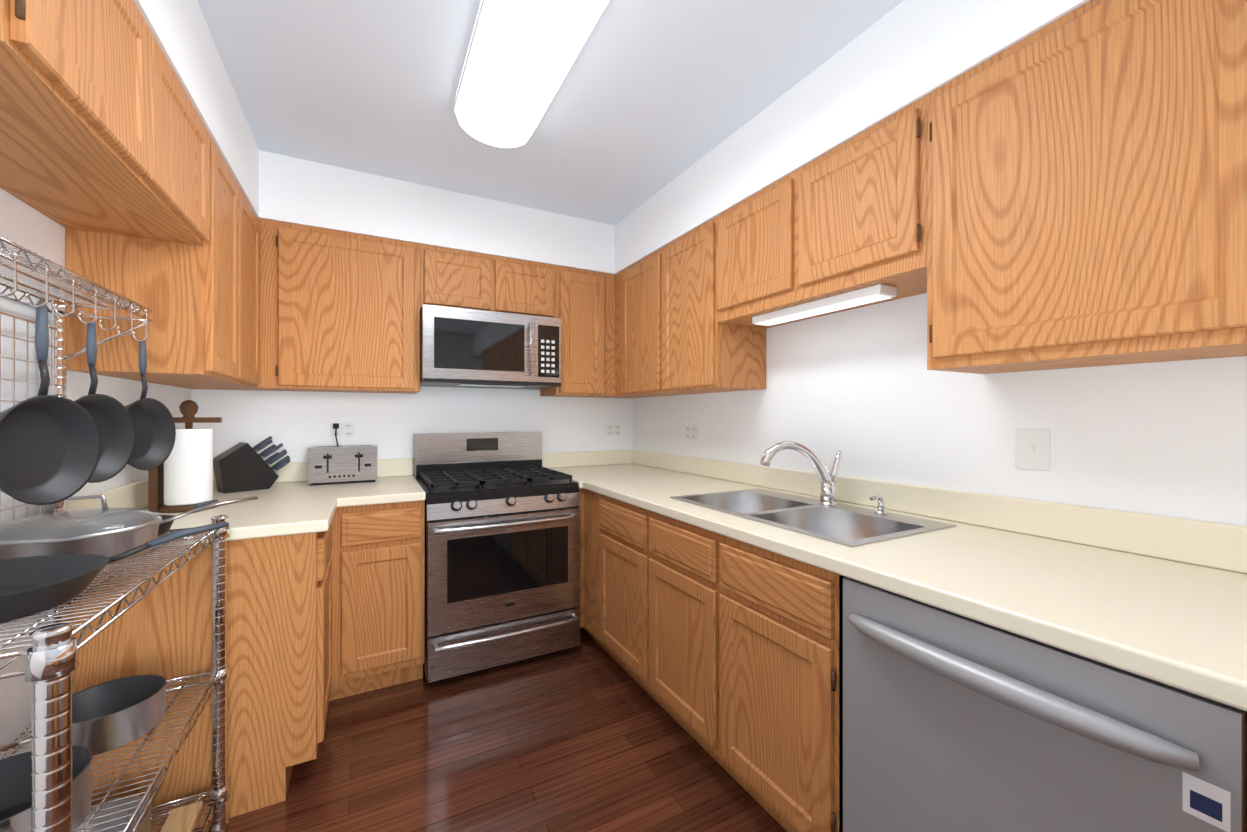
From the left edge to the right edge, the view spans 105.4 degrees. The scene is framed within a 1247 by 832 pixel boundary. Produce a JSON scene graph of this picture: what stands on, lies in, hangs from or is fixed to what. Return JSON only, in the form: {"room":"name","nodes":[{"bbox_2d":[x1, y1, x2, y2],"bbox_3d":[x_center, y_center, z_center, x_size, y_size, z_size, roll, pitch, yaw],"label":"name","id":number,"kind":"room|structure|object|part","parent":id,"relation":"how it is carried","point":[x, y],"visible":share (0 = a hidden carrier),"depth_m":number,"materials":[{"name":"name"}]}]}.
{"room":"kitchen","nodes":[
{"label":"kitchen","id":0,"kind":"room"},
{"bbox_2d":[0,188,190,759],"bbox_3d":[-0.924,0.010,-0.049,0.120,2.510,5.620,0,0,-28],"label":"wall","id":1,"kind":"structure","parent":0,"point":[26,226],"depth_m":1.22,"materials":[{"name":"white paint"}]},
{"bbox_2d":[0,0,209,245],"bbox_3d":[-1.249,-0.737,1.037,0.327,0.385,0.940,0,0,-28],"label":"upper cabinet","id":2,"kind":"object","parent":1,"relation":"attached to","point":[103,129],"visible":1,"depth_m":1.02,"materials":[{"name":"brown wood"}]},
{"bbox_3d":[-1.004,-0.728,0.906,0.019,0.343,0.454,0,0,-28],"label":"door","id":3,"kind":"part","parent":2,"relation":"part of","materials":[{"name":"brown wood"}]},
{"bbox_3d":[-1.222,-0.727,1.313,0.019,0.343,0.454,0,0,-28],"label":"door","id":4,"kind":"part","parent":2,"relation":"part of","materials":[{"name":"brown wood"}]},
{"bbox_2d":[66,138,267,390],"bbox_3d":[-1.732,-0.531,1.940,0.327,0.795,1.107,0,0,-28],"label":"upper cabinet","id":5,"kind":"object","parent":1,"relation":"attached to","point":[202,303],"visible":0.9,"depth_m":1.51,"materials":[{"name":"brown wood"}]},
{"bbox_3d":[-1.428,-0.522,1.698,0.019,0.753,0.355,0,0,-28],"label":"door","id":6,"kind":"part","parent":5,"relation":"part of","materials":[{"name":"brown wood"}]},
{"bbox_3d":[-1.609,-0.522,2.038,0.019,0.753,0.395,0,0,-28],"label":"door","id":7,"kind":"part","parent":5,"relation":"part of","materials":[{"name":"brown wood"}]},
{"bbox_2d":[191,386,632,477],"bbox_3d":[-1.062,0.013,2.996,2.510,2.510,0.120,0,0,-28],"label":"wall","id":8,"kind":"structure","parent":0,"point":[296,424],"depth_m":2.80,"materials":[{"name":"white paint"}]},
{"bbox_2d":[256,218,419,393],"bbox_3d":[-1.476,-0.530,2.519,0.707,0.795,0.327,0,0,-28],"label":"upper cabinet","id":9,"kind":"object","parent":8,"relation":"attached to","point":[339,311],"visible":0.98,"depth_m":2.37,"materials":[{"name":"brown wood"}]},
{"bbox_2d":[330,423,354,445],"bbox_3d":[-1.556,0.101,2.633,0.114,0.121,0.052,0,0,-28],"label":"electrical outlet","id":10,"kind":"object","parent":8,"relation":"attached to","point":[342,430],"visible":0.92,"depth_m":2.61,"materials":[{"name":"white plastic"}]},
{"bbox_2d":[420,244,555,317],"bbox_3d":[-0.824,-0.755,2.868,0.768,0.345,0.327,0,0,-28],"label":"upper cabinet","id":11,"kind":"object","parent":8,"relation":"attached to","point":[449,277],"visible":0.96,"depth_m":2.71,"materials":[{"name":"brown wood"}]},
{"bbox_3d":[-0.918,-0.753,2.643,0.354,0.290,0.019,0,0,-28],"label":"door","id":12,"kind":"part","parent":11,"relation":"part of","materials":[{"name":"brown wood"}]},
{"bbox_2d":[420,304,560,389],"bbox_3d":[-0.795,-0.377,2.814,0.764,0.407,0.450,0,0,-28],"label":"microwave","id":13,"kind":"object","parent":11,"relation":"attached to","point":[466,348],"visible":0.96,"depth_m":2.63,"materials":[{"name":"silver metal"}]},
{"bbox_3d":[-0.585,-0.753,2.822,0.354,0.290,0.019,0,0,-28],"label":"door","id":14,"kind":"part","parent":11,"relation":"part of","materials":[{"name":"brown wood"}]},
{"bbox_2d":[540,265,614,396],"bbox_3d":[-0.303,-0.530,3.147,0.409,0.795,0.327,0,0,-28],"label":"upper cabinet","id":15,"kind":"object","parent":8,"relation":"attached to","point":[585,306],"visible":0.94,"depth_m":3.01,"materials":[{"name":"brown wood"}]},
{"bbox_3d":[-0.257,-0.521,2.996,0.302,0.753,0.019,0,0,-28],"label":"door","id":16,"kind":"part","parent":15,"relation":"part of","materials":[{"name":"brown wood"}]},
{"bbox_2d":[606,425,620,435],"bbox_3d":[-0.070,0.103,3.453,0.118,0.078,0.008,0,0,-28],"label":"electrical outlet","id":17,"kind":"object","parent":8,"relation":"attached to","point":[612,430],"visible":1,"depth_m":3.45,"materials":[{"name":"white plastic"}]},
{"bbox_2d":[192,627,786,831],"bbox_3d":[0.235,1.325,0.570,2.750,0.120,5.620,0,0,-28],"label":"floor","id":18,"kind":"structure","parent":0,"point":[589,734],"depth_m":1.73,"materials":[{"name":"brown wood"}]},
{"bbox_2d":[0,236,229,831],"bbox_3d":[-1.180,0.455,0.985,0.396,1.620,0.917,0,0,-28],"label":"wire rack","id":19,"kind":"object","parent":18,"relation":"on","point":[52,660],"visible":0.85,"depth_m":1.04,"materials":[{"name":"silver metal"}]},
{"bbox_2d":[0,745,92,831],"bbox_3d":[-1.061,0.706,0.785,0.280,0.125,0.393,0,0,-28],"label":"saucepan","id":20,"kind":"object","parent":19,"relation":"on","point":[15,793],"visible":0.58,"depth_m":0.92,"materials":[{"name":"silver metal"}]},
{"bbox_2d":[0,306,99,504],"bbox_3d":[-1.140,-0.021,0.923,0.044,0.387,0.214,0,0,-10],"label":"pan","id":21,"kind":"object","parent":19,"relation":"hanging from","point":[49,449],"visible":1,"depth_m":0.94,"materials":[{"name":"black metal"}]},
{"bbox_2d":[0,675,165,755],"bbox_3d":[-1.234,0.714,1.071,0.253,0.110,0.356,0,0,-28],"label":"saucepan","id":22,"kind":"object","parent":19,"relation":"on","point":[111,715],"visible":0.79,"depth_m":1.16,"materials":[{"name":"silver metal"}]},
{"bbox_2d":[74,323,135,482],"bbox_3d":[-1.228,-0.031,1.088,0.044,0.367,0.204,0,0,-10],"label":"pan","id":23,"kind":"object","parent":19,"relation":"hanging from","point":[112,419],"visible":0.52,"depth_m":1.14,"materials":[{"name":"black metal"}]},
{"bbox_2d":[76,795,151,831],"bbox_3d":[-1.255,1.066,1.171,0.322,0.125,0.289,0,0,-28],"label":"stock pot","id":24,"kind":"object","parent":19,"relation":"on","point":[144,825],"visible":0.52,"depth_m":1.27,"materials":[{"name":"silver metal"}]},
{"bbox_2d":[0,522,228,623],"bbox_3d":[-1.050,0.290,0.863,0.451,0.077,0.390,0,0,-28],"label":"skillet","id":25,"kind":"object","parent":19,"relation":"on","point":[31,585],"visible":1,"depth_m":0.91,"materials":[{"name":"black metal"}]},
{"bbox_2d":[0,496,257,562],"bbox_3d":[-1.202,0.283,1.165,0.440,0.091,0.338,0,0,-28],"label":"saute pan","id":26,"kind":"object","parent":19,"relation":"on","point":[110,545],"visible":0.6,"depth_m":1.04,"materials":[{"name":"silver metal"}]},
{"bbox_2d":[0,495,161,544],"bbox_3d":[-1.260,0.223,1.098,0.278,0.075,0.278,0,0,-28],"label":"lid","id":27,"kind":"object","parent":26,"relation":"on","point":[51,525],"visible":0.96,"depth_m":1.04,"materials":[{"name":"clear glass"}]},
{"bbox_2d":[125,339,175,469],"bbox_3d":[-1.360,-0.030,1.334,0.044,0.367,0.204,0,0,-10],"label":"pan","id":28,"kind":"object","parent":19,"relation":"hanging from","point":[154,425],"visible":0.73,"depth_m":1.37,"materials":[{"name":"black metal"}]},
{"bbox_2d":[160,801,202,831],"bbox_3d":[-1.085,1.118,1.055,0.070,0.020,0.680,0,0,-28],"label":"cutting board","id":29,"kind":"object","parent":19,"relation":"on","point":[182,819],"visible":0.94,"depth_m":1.31,"materials":[{"name":"brown wood"}]},
{"bbox_2d":[157,499,217,535],"bbox_3d":[-1.321,0.296,1.352,0.215,0.065,0.239,0,0,-28],"label":"pan","id":30,"kind":"object","parent":19,"relation":"on","point":[164,528],"visible":0.31,"depth_m":1.36,"materials":[{"name":"silver metal"}]},
{"bbox_2d":[66,521,331,831],"bbox_3d":[-1.577,0.829,1.982,0.640,0.873,1.178,0,0,-28],"label":"base cabinet","id":31,"kind":"object","parent":18,"relation":"on","point":[279,626],"visible":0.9,"depth_m":1.50,"materials":[{"name":"brown wood"}]},
{"bbox_2d":[66,458,425,545],"bbox_3d":[-1.413,0.319,2.063,1.006,0.145,1.190,0,0,-28],"label":"countertop","id":32,"kind":"structure","parent":31,"relation":"on","point":[291,501],"depth_m":1.89,"materials":[{"name":"beige laminate"}]},
{"bbox_2d":[148,400,221,512],"bbox_3d":[-1.651,0.145,1.797,0.200,0.411,0.170,0,0,-28],"label":"paper towel holder","id":33,"kind":"object","parent":32,"relation":"on","point":[180,479],"visible":0.85,"depth_m":1.75,"materials":[{"name":"white paper"}]},
{"bbox_2d":[213,436,290,492],"bbox_3d":[-1.774,0.225,2.293,0.110,0.252,0.305,0,0,37],"label":"knife block","id":34,"kind":"object","parent":32,"relation":"on","point":[241,467],"visible":1,"depth_m":2.23,"materials":[{"name":"black wood"}]},
{"bbox_2d":[308,445,376,485],"bbox_3d":[-1.484,0.256,2.524,0.310,0.190,0.195,0,0,-28],"label":"toaster","id":35,"kind":"object","parent":32,"relation":"on","point":[339,464],"visible":1,"depth_m":2.46,"materials":[{"name":"silver metal"}]},
{"bbox_3d":[-1.138,0.494,1.815,0.022,0.145,0.410,0,0,-28],"label":"drawer","id":36,"kind":"part","parent":31,"relation":"part of","materials":[{"name":"brown wood"}]},
{"bbox_3d":[-1.139,0.857,1.814,0.019,0.530,0.410,0,0,-28],"label":"door","id":37,"kind":"part","parent":31,"relation":"part of","materials":[{"name":"brown wood"}]},
{"bbox_2d":[329,500,424,700],"bbox_3d":[-1.257,0.830,2.424,0.385,0.873,0.700,0,0,-28],"label":"base cabinet","id":38,"kind":"object","parent":18,"relation":"on","point":[377,555],"visible":0.94,"depth_m":2.13,"materials":[{"name":"brown wood"}]},
{"bbox_3d":[-1.084,0.857,2.134,0.317,0.530,0.019,0,0,-28],"label":"door","id":39,"kind":"part","parent":38,"relation":"part of","materials":[{"name":"brown wood"}]},
{"bbox_3d":[-1.084,0.494,2.132,0.317,0.145,0.022,0,0,-28],"label":"drawer","id":40,"kind":"part","parent":38,"relation":"part of","materials":[{"name":"brown wood"}]},
{"bbox_2d":[415,431,579,683],"bbox_3d":[-0.714,0.684,2.635,0.760,1.164,0.774,0,0,-28],"label":"range","id":41,"kind":"object","parent":18,"relation":"on","point":[502,548],"visible":1,"depth_m":2.37,"materials":[{"name":"silver metal"}]},
{"bbox_2d":[579,488,843,831],"bbox_3d":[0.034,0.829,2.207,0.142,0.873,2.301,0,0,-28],"label":"base cabinet","id":42,"kind":"object","parent":18,"relation":"on","point":[725,653],"visible":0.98,"depth_m":1.45,"materials":[{"name":"brown wood"}]},
{"bbox_3d":[-0.010,0.494,2.203,0.022,0.145,0.460,0,0,-28],"label":"drawer","id":43,"kind":"part","parent":42,"relation":"part of","materials":[{"name":"brown wood"}]},
{"bbox_3d":[-0.008,0.857,2.204,0.019,0.530,0.460,0,0,-28],"label":"door","id":44,"kind":"part","parent":42,"relation":"part of","materials":[{"name":"brown wood"}]},
{"bbox_3d":[0.212,0.494,1.790,0.022,0.145,0.428,0,0,-28],"label":"drawer","id":45,"kind":"part","parent":42,"relation":"part of","materials":[{"name":"brown wood"}]},
{"bbox_3d":[0.213,0.857,1.790,0.019,0.530,0.428,0,0,-28],"label":"door","id":46,"kind":"part","parent":42,"relation":"part of","materials":[{"name":"brown wood"}]},
{"bbox_3d":[0.425,0.494,1.390,0.022,0.145,0.430,0,0,-28],"label":"drawer","id":47,"kind":"part","parent":42,"relation":"part of","materials":[{"name":"brown wood"}]},
{"bbox_3d":[0.426,0.856,1.391,0.019,0.530,0.430,0,0,-28],"label":"door","id":48,"kind":"part","parent":42,"relation":"part of","materials":[{"name":"brown wood"}]},
{"bbox_2d":[542,449,1246,711],"bbox_3d":[0.684,0.318,1.150,1.168,0.145,4.778,0,0,-28],"label":"countertop","id":49,"kind":"structure","parent":42,"relation":"on","point":[1160,599],"depth_m":1.13,"materials":[{"name":"beige laminate"}]},
{"bbox_2d":[670,441,956,546],"bbox_3d":[0.629,0.310,1.774,0.510,0.422,0.870,0,0,-28],"label":"sink","id":50,"kind":"object","parent":49,"relation":"in","point":[827,516],"visible":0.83,"depth_m":1.78,"materials":[{"name":"silver metal"}]},
{"bbox_2d":[843,576,1246,831],"bbox_3d":[0.911,0.828,1.022,0.652,0.873,0.604,0,0,-28],"label":"dishwasher","id":51,"kind":"object","parent":18,"relation":"on","point":[953,722],"visible":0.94,"depth_m":0.85,"materials":[{"name":"silver metal"}]},
{"bbox_2d":[197,0,903,225],"bbox_3d":[0.235,-1.304,0.572,2.750,0.120,5.620,0,0,-28],"label":"ceiling","id":52,"kind":"structure","parent":0,"point":[651,98],"depth_m":1.79,"materials":[{"name":"white paint"}]},
{"bbox_2d":[454,0,608,147],"bbox_3d":[-0.239,-1.191,1.416,0.320,0.104,1.325,0,0,-28],"label":"flush-mount light fixture","id":53,"kind":"object","parent":52,"relation":"attached to","point":[521,57],"visible":1,"depth_m":1.55,"materials":[{"name":"white plastic"}]},
{"bbox_2d":[133,0,1090,274],"bbox_3d":[0.235,-1.087,0.572,2.510,0.314,5.380,0,0,-28],"label":"soffit","id":54,"kind":"structure","parent":0,"point":[899,56],"depth_m":1.94,"materials":[{"name":"white paint"}]},
{"bbox_2d":[633,293,1246,525],"bbox_3d":[1.395,0.011,1.191,0.120,2.510,5.620,0,0,-28],"label":"wall","id":55,"kind":"structure","parent":0,"point":[866,392],"depth_m":1.56,"materials":[{"name":"white paint"}]},
{"bbox_2d":[597,274,648,397],"bbox_3d":[0.028,-0.530,3.269,0.326,0.794,0.424,0,0,-28],"label":"upper cabinet","id":56,"kind":"object","parent":55,"relation":"attached to","point":[615,396],"depth_m":3.11,"materials":[{"name":"brown wood"}]},
{"bbox_2d":[617,251,658,396],"bbox_3d":[0.236,-0.530,2.881,0.326,0.794,0.457,0,0,-28],"label":"upper cabinet","id":57,"kind":"object","parent":55,"relation":"attached to","point":[637,283],"depth_m":2.83,"materials":[{"name":"brown wood"}]},
{"bbox_3d":[0.097,-0.521,2.814,0.019,0.753,0.445,0,0,-28],"label":"door","id":58,"kind":"part","parent":57,"relation":"part of","materials":[{"name":"brown wood"}]},
{"bbox_2d":[686,426,697,439],"bbox_3d":[0.413,0.102,2.889,0.008,0.078,0.118,0,0,-28],"label":"electrical outlet","id":59,"kind":"object","parent":55,"relation":"attached to","point":[691,432],"visible":1,"depth_m":2.88,"materials":[{"name":"white plastic"}]},
{"bbox_2d":[657,216,765,395],"bbox_3d":[0.452,-0.531,2.476,0.326,0.794,0.462,0,0,-28],"label":"upper cabinet","id":60,"kind":"object","parent":55,"relation":"attached to","point":[673,337],"depth_m":2.33,"materials":[{"name":"brown wood"}]},
{"bbox_3d":[0.317,-0.521,2.402,0.019,0.753,0.438,0,0,-28],"label":"door","id":61,"kind":"part","parent":60,"relation":"part of","materials":[{"name":"brown wood"}]},
{"bbox_2d":[717,95,926,327],"bbox_3d":[0.783,-0.681,1.857,0.327,0.495,0.939,0,0,-28],"label":"upper cabinet","id":62,"kind":"object","parent":55,"relation":"attached to","point":[848,215],"visible":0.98,"depth_m":1.64,"materials":[{"name":"brown wood"}]},
{"bbox_3d":[0.537,-0.691,1.990,0.019,0.415,0.432,0,0,-28],"label":"door","id":63,"kind":"part","parent":62,"relation":"part of","materials":[{"name":"brown wood"}]},
{"bbox_2d":[752,284,896,325],"bbox_3d":[0.740,-0.415,1.833,0.090,0.035,0.590,0,0,-28],"label":"under-cabinet light","id":64,"kind":"object","parent":62,"relation":"attached to","point":[870,294],"visible":1,"depth_m":1.74,"materials":[{"name":"white plastic"}]},
{"bbox_3d":[0.758,-0.691,1.578,0.019,0.415,0.432,0,0,-28],"label":"door","id":65,"kind":"part","parent":62,"relation":"part of","materials":[{"name":"brown wood"}]},
{"bbox_2d":[1016,429,1049,470],"bbox_3d":[1.206,0.098,1.402,0.013,0.120,0.082,0,0,-28],"label":"light switch","id":66,"kind":"object","parent":55,"relation":"attached to","point":[1032,449],"visible":1,"depth_m":1.40,"materials":[{"name":"white plastic"}]},
{"bbox_2d":[927,0,1246,373],"bbox_3d":[1.148,-0.531,1.174,0.327,0.795,0.606,0,0,-28],"label":"upper cabinet","id":67,"kind":"object","parent":55,"relation":"attached to","point":[1087,184],"visible":1,"depth_m":1.05,"materials":[{"name":"brown wood"}]}
]}

